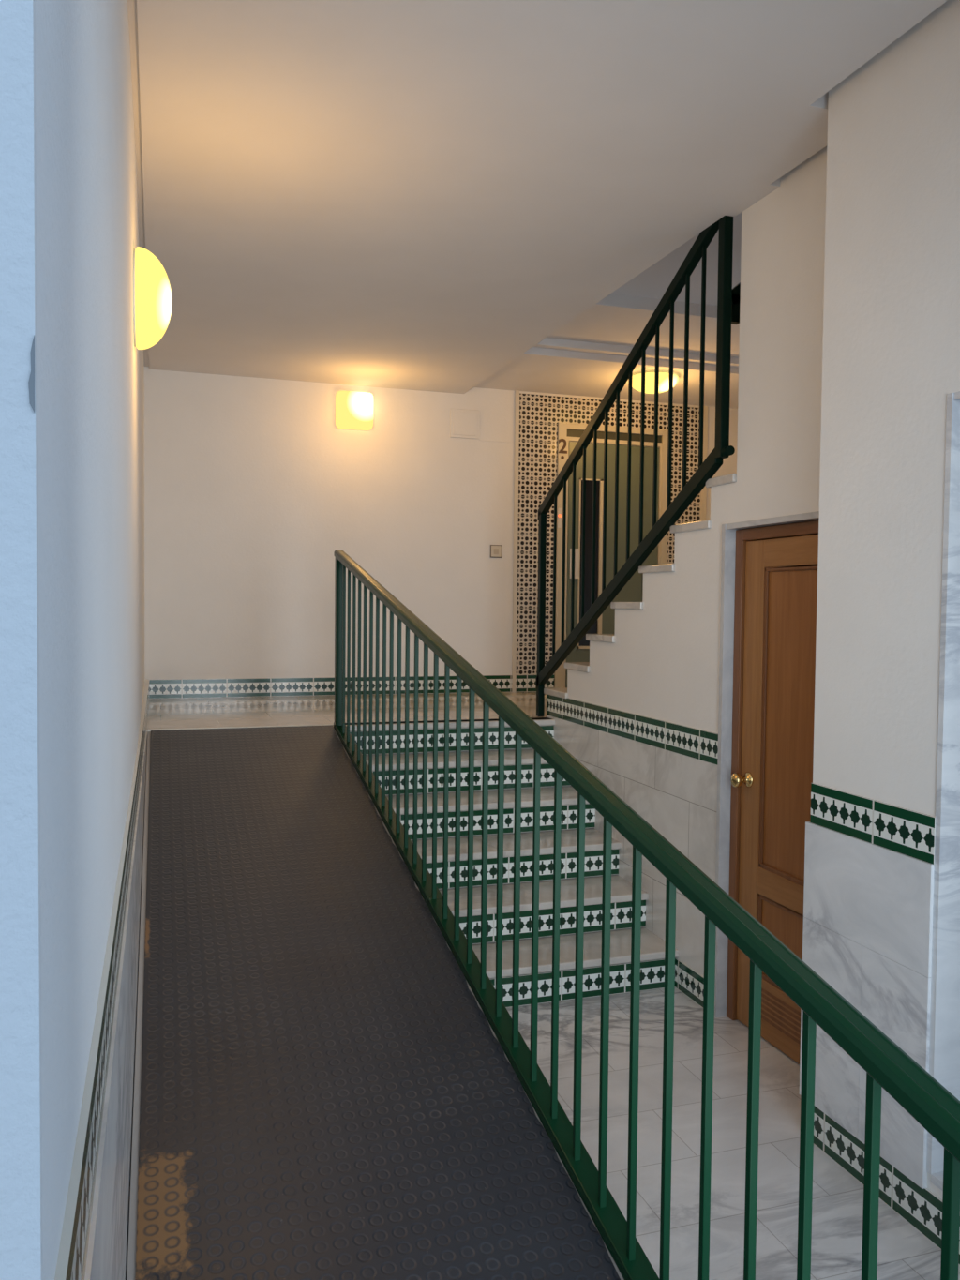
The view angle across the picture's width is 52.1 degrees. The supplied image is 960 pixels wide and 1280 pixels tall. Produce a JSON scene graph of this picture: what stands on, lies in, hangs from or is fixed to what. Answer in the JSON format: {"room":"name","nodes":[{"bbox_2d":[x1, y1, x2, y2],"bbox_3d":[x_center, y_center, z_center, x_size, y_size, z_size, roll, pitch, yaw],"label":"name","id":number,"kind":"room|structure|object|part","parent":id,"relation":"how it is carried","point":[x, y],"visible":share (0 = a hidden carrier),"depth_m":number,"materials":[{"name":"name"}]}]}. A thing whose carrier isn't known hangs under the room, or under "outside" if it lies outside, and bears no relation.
{"room":"apartment building lobby","nodes":[
{"label":"apartment building lobby","id":0,"kind":"room"},
{"bbox_2d":[0,0,43,1279],"bbox_3d":[1.185,-0.402,1.205,6.600,4.300,0.132,0,2,-18],"label":"wall","id":1,"kind":"structure","parent":0,"point":[21,1100],"depth_m":0.67,"materials":[{"name":"paint"}]},
{"bbox_2d":[28,335,34,412],"bbox_3d":[-0.301,-0.179,0.661,0.004,0.052,0.002,0,2,-18],"label":"chip","id":2,"kind":"object","parent":1,"relation":"attached to","point":[31,383],"visible":1,"depth_m":0.66,"materials":[{"name":"white paint"}]},
{"bbox_2d":[34,0,147,1279],"bbox_3d":[-1.432,-0.109,3.651,0.334,3.485,6.353,0,2,-18],"label":"wall","id":3,"kind":"structure","parent":0,"point":[91,370],"depth_m":1.11,"materials":[{"name":"paint"}]},
{"bbox_2d":[54,679,150,1279],"bbox_3d":[-1.284,0.450,3.674,0.030,0.128,6.223,0,2,-18],"label":"decorative tile border","id":4,"kind":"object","parent":3,"relation":"attached to","point":[72,1255],"depth_m":1.17,"materials":[{"name":"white tile"}]},
{"bbox_2d":[133,246,172,349],"bbox_3d":[-1.061,-1.102,3.189,0.117,0.316,0.316,0,2,-18],"label":"wall lamp","id":5,"kind":"object","parent":3,"relation":"attached to","point":[152,292],"visible":0.99,"depth_m":3.08,"materials":[{"name":"yellow glass"}]},
{"bbox_3d":[-1.111,-1.102,3.173,0.012,0.300,0.300,0,2,-18],"label":"plate","id":6,"kind":"part","parent":5,"relation":"part of","materials":[{"name":"white paint"}]},
{"bbox_2d":[146,691,552,731],"bbox_3d":[0.215,0.486,6.539,4.950,0.120,1.726,0,2,-18],"label":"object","id":7,"kind":"structure","parent":0,"point":[185,713],"depth_m":6.03,"materials":[{"name":"stone"}]},
{"bbox_2d":[535,215,735,716],"bbox_3d":[0.676,-0.736,4.868,0.039,2.457,2.048,0,2,-18],"label":"railing","id":8,"kind":"object","parent":7,"relation":"on","point":[707,469],"visible":0.95,"depth_m":4.59,"materials":[{"name":"metal"}]},
{"bbox_3d":[0.365,-0.153,5.830,0.039,1.215,0.040,0,2,-18],"label":"post","id":9,"kind":"part","parent":8,"relation":"part of","materials":[{"name":"metal"}]},
{"bbox_3d":[0.673,-1.246,4.876,0.039,1.142,1.992,0,2,-18],"label":"handrail","id":10,"kind":"part","parent":8,"relation":"part of","materials":[{"name":"metal"}]},
{"bbox_3d":[0.659,-0.244,4.924,0.039,1.151,1.966,0,2,-18],"label":"rail","id":11,"kind":"part","parent":8,"relation":"part of","materials":[{"name":"metal"}]},
{"bbox_3d":[0.979,-1.330,3.935,0.039,1.196,0.048,0,2,-18],"label":"post","id":12,"kind":"part","parent":8,"relation":"part of","materials":[{"name":"metal"}]},
{"bbox_2d":[543,473,737,698],"bbox_3d":[1.352,0.423,4.592,1.098,2.210,2.940,0,2,-18],"label":"staircase","id":13,"kind":"structure","parent":7,"relation":"on","point":[561,692],"depth_m":4.64,"materials":[{"name":"stone"}]},
{"bbox_2d":[144,366,737,679],"bbox_3d":[-0.059,-1.088,7.375,5.050,5.000,0.150,0,2,-18],"label":"wall","id":14,"kind":"structure","parent":0,"point":[253,487],"depth_m":6.93,"materials":[{"name":"white paint"}]},
{"bbox_2d":[150,674,555,698],"bbox_3d":[-0.845,0.331,7.091,2.976,0.128,0.011,0,2,-18],"label":"decorative tile border","id":15,"kind":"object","parent":14,"relation":"attached to","point":[182,688],"depth_m":6.92,"materials":[{"name":"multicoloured tile"}]},
{"bbox_2d":[335,390,373,430],"bbox_3d":[-0.885,-1.626,6.955,0.264,0.264,0.097,0,2,-18],"label":"wall lamp","id":16,"kind":"object","parent":14,"relation":"attached to","point":[353,409],"visible":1,"depth_m":6.92,"materials":[{"name":"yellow glass"}]},
{"bbox_2d":[450,408,480,438],"bbox_3d":[-0.111,-1.595,7.249,0.225,0.210,0.020,0,2,-18],"label":"cover plate","id":17,"kind":"object","parent":14,"relation":"attached to","point":[463,423],"visible":1,"depth_m":7.24,"materials":[{"name":"white paint"}]},
{"bbox_3d":[-0.111,-1.594,7.242,0.180,0.170,0.007,0,2,-18],"label":"lid","id":18,"kind":"part","parent":17,"relation":"part of","materials":[{"name":"white paint"}]},
{"bbox_2d":[480,439,511,442],"bbox_3d":[0.113,-1.483,7.339,0.244,0.006,0.016,0,2,-18],"label":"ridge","id":19,"kind":"object","parent":14,"relation":"attached to","point":[480,440],"visible":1,"depth_m":7.33,"materials":[{"name":"white paint"}]},
{"bbox_2d":[490,544,502,557],"bbox_3d":[0.122,-0.665,7.364,0.094,0.094,0.014,0,2,-18],"label":"light switch","id":20,"kind":"object","parent":14,"relation":"attached to","point":[495,549],"visible":1,"depth_m":7.36,"materials":[{"name":"plastic"}]},
{"bbox_2d":[512,390,519,692],"bbox_3d":[0.269,-0.738,7.409,0.030,2.265,0.014,0,2,-18],"label":"trim","id":21,"kind":"structure","parent":14,"relation":"attached to","point":[517,396],"depth_m":7.40,"materials":[{"name":"white paint"}]},
{"bbox_2d":[516,393,701,675],"bbox_3d":[1.024,-0.793,7.655,1.558,2.117,0.010,0,2,-18],"label":"tile panel","id":22,"kind":"object","parent":14,"relation":"attached to","point":[540,415],"visible":0.63,"depth_m":7.47,"materials":[{"name":"tile"}]},
{"bbox_2d":[554,422,667,688],"bbox_3d":[1.032,-0.628,7.646,0.939,2.044,0.044,0,2,-18],"label":"door","id":23,"kind":"structure","parent":14,"relation":"in","point":[568,434],"depth_m":7.61,"materials":[{"name":"beige paint"}]},
{"bbox_3d":[0.607,-0.930,7.484,0.027,0.150,0.006,0,2,-18],"label":"call plate","id":24,"kind":"part","parent":23,"relation":"part of","materials":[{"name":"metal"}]},
{"bbox_3d":[0.697,-0.586,7.532,0.016,0.230,0.007,0,2,-18],"label":"handle","id":25,"kind":"part","parent":23,"relation":"part of","materials":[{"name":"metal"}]},
{"bbox_3d":[0.743,-0.586,7.541,0.032,0.230,0.017,0,2,-18],"label":"handle","id":26,"kind":"part","parent":23,"relation":"part of","materials":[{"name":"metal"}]},
{"bbox_2d":[700,406,708,521],"bbox_3d":[1.789,-0.741,7.902,0.050,2.265,0.016,0,2,-18],"label":"trim","id":27,"kind":"structure","parent":14,"relation":"attached to","point":[703,496],"depth_m":7.87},
{"bbox_2d":[127,0,948,393],"bbox_3d":[-0.259,-1.724,3.979,2.372,0.055,6.133,0,2,-18],"label":"ceiling","id":28,"kind":"structure","parent":0,"point":[419,195],"depth_m":3.37,"materials":[{"name":"paint"}]},
{"bbox_2d":[474,346,738,408],"bbox_3d":[0.901,-1.804,4.337,5.200,0.100,6.363,0,2,-18],"label":"ceiling","id":29,"kind":"structure","parent":0,"point":[537,369],"depth_m":6.88,"materials":[{"name":"paint"}]},
{"bbox_2d":[533,293,739,367],"bbox_3d":[1.609,-1.911,6.251,2.670,0.130,0.870,0,2,-18],"label":"beam","id":30,"kind":"structure","parent":29,"relation":"attached to","point":[614,324],"depth_m":6.03,"materials":[{"name":"paint"}]},
{"bbox_2d":[632,371,678,393],"bbox_3d":[1.214,-1.785,6.869,0.344,0.115,0.344,0,2,-18],"label":"ceiling lamp","id":31,"kind":"object","parent":29,"relation":"attached to","point":[649,375],"visible":0.69,"depth_m":6.76,"materials":[{"name":"yellow glass"}]},
{"bbox_2d":[611,212,741,305],"bbox_3d":[2.166,-2.704,4.533,2.670,1.620,2.680,0,2,-18],"label":"ceiling","id":32,"kind":"structure","parent":0,"point":[654,281],"depth_m":5.45,"materials":[{"name":"paint"}]},
{"bbox_2d":[546,146,827,1017],"bbox_3d":[0.899,-0.114,4.434,0.132,3.285,2.880,0,2,-18],"label":"wall","id":33,"kind":"structure","parent":0,"point":[670,659],"depth_m":4.02,"materials":[{"name":"white paint"}]},
{"bbox_2d":[546,694,718,765],"bbox_3d":[0.688,0.413,4.899,0.008,0.128,1.874,0,2,-18],"label":"tile border","id":34,"kind":"structure","parent":33,"relation":"attached to","point":[700,745],"depth_m":4.66,"materials":[{"name":"tile"}]},
{"bbox_2d":[675,958,704,1008],"bbox_3d":[0.914,1.475,4.195,0.008,0.128,0.315,0,2,-18],"label":"baseboard","id":35,"kind":"structure","parent":33,"relation":"attached to","point":[687,980],"depth_m":4.22,"materials":[{"name":"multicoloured tile"}]},
{"bbox_2d":[726,520,818,1064],"bbox_3d":[1.165,0.566,3.635,0.164,1.990,0.786,0,2,-18],"label":"door","id":36,"kind":"structure","parent":33,"relation":"in","point":[776,565],"depth_m":3.76,"materials":[{"name":"brown wood"}]},
{"bbox_3d":[1.181,0.566,3.640,0.080,1.990,0.786,0,2,-18],"label":"frame","id":37,"kind":"part","parent":36,"relation":"part of","materials":[{"name":"brown wood"}]},
{"bbox_3d":[1.033,0.555,3.896,0.074,0.062,0.062,0,2,-18],"label":"knob","id":38,"kind":"part","parent":36,"relation":"part of","materials":[{"name":"gold metal"}]},
{"bbox_2d":[761,987,801,1044],"bbox_3d":[1.153,1.415,3.657,0.009,0.121,0.407,0,2,-18],"label":"vent grille","id":39,"kind":"object","parent":36,"relation":"attached to","point":[780,1014],"depth_m":3.70,"materials":[{"name":"brown wood"}]},
{"bbox_3d":[1.170,0.526,3.628,0.012,1.610,0.456,0,2,-18],"label":"moulding","id":40,"kind":"part","parent":36,"relation":"part of","materials":[{"name":"brown wood"}]},
{"bbox_3d":[1.179,0.586,3.633,0.040,1.934,0.447,0,2,-18],"label":"rail","id":41,"kind":"part","parent":36,"relation":"part of","materials":[{"name":"brown wood"}]},
{"bbox_3d":[1.183,0.526,3.632,0.020,1.599,0.447,0,2,-18],"label":"panel","id":42,"kind":"part","parent":36,"relation":"part of","materials":[{"name":"brown wood"}]},
{"bbox_2d":[506,987,959,1279],"bbox_3d":[1.400,1.702,1.220,1.532,0.100,6.327,0,2,-18],"label":"floor","id":43,"kind":"structure","parent":0,"point":[904,1253],"depth_m":3.02,"materials":[{"name":"stone"}]},
{"bbox_2d":[126,723,623,1279],"bbox_3d":[-0.427,1.068,2.733,1.002,1.024,5.241,0,2,-18],"label":"ramp","id":44,"kind":"object","parent":43,"relation":"on","point":[134,1177],"visible":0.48,"depth_m":2.59,"materials":[{"name":"rubber"}]},
{"bbox_2d":[135,724,620,1279],"bbox_3d":[-0.455,1.058,2.759,0.933,1.001,5.107,0,2,-18],"label":"rubber mat","id":45,"kind":"object","parent":44,"relation":"on","point":[326,1092],"visible":1,"depth_m":2.57,"materials":[{"name":"black rubber"}]},
{"bbox_2d":[333,549,959,1279],"bbox_3d":[-0.072,0.514,3.164,0.061,1.822,4.460,0,2,-18],"label":"railing","id":46,"kind":"object","parent":44,"relation":"on","point":[887,1066],"visible":1,"depth_m":2.09,"materials":[{"name":"green metal"}]},
{"bbox_3d":[-0.748,0.010,5.229,0.044,0.914,0.044,0,2,-18],"label":"post","id":47,"kind":"part","parent":46,"relation":"part of","materials":[{"name":"green metal"}]},
{"bbox_3d":[-0.075,0.975,3.182,0.056,0.900,4.460,0,2,-18],"label":"rail","id":48,"kind":"part","parent":46,"relation":"part of","materials":[{"name":"green metal"}]},
{"bbox_2d":[346,717,678,1008],"bbox_3d":[0.018,0.991,4.982,1.227,1.020,1.816,0,2,-18],"label":"staircase","id":49,"kind":"structure","parent":43,"relation":"on","point":[652,946],"depth_m":4.74,"materials":[{"name":"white tile"}]},
{"bbox_2d":[731,282,740,324],"bbox_3d":[1.527,-1.932,5.260,0.482,0.502,0.040,0,2,-18],"label":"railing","id":50,"kind":"object","parent":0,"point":[736,291],"visible":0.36,"depth_m":5.19,"materials":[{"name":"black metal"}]},
{"bbox_3d":[1.528,-1.976,5.259,0.482,0.414,0.040,0,2,-18],"label":"handrail","id":51,"kind":"part","parent":50,"relation":"part of","materials":[{"name":"black metal"}]},
{"bbox_2d":[799,0,959,1199],"bbox_3d":[1.731,-0.029,2.326,0.853,3.285,1.874,0,2,-18],"label":"wall pillar","id":52,"kind":"structure","parent":0,"point":[891,353],"depth_m":2.78,"materials":[{"name":"white paint"}]},
{"bbox_2d":[810,783,935,864],"bbox_3d":[1.126,0.523,2.849,0.008,0.128,0.520,0,2,-18],"label":"tile border","id":53,"kind":"structure","parent":52,"relation":"attached to","point":[904,831],"depth_m":2.81,"materials":[{"name":"tile"}]},
{"bbox_2d":[813,1106,959,1264],"bbox_3d":[1.308,1.548,2.295,0.008,0.128,1.757,0,2,-18],"label":"baseboard","id":54,"kind":"structure","parent":52,"relation":"attached to","point":[920,1207],"depth_m":2.76,"materials":[{"name":"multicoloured tile"}]},
{"bbox_2d":[926,391,959,1190],"bbox_3d":[1.551,0.419,2.220,0.424,2.085,0.930,0,2,-18],"label":"lining","id":55,"kind":"object","parent":52,"relation":"attached to","point":[944,1043],"visible":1,"depth_m":2.59,"materials":[{"name":"stone"}]}
]}

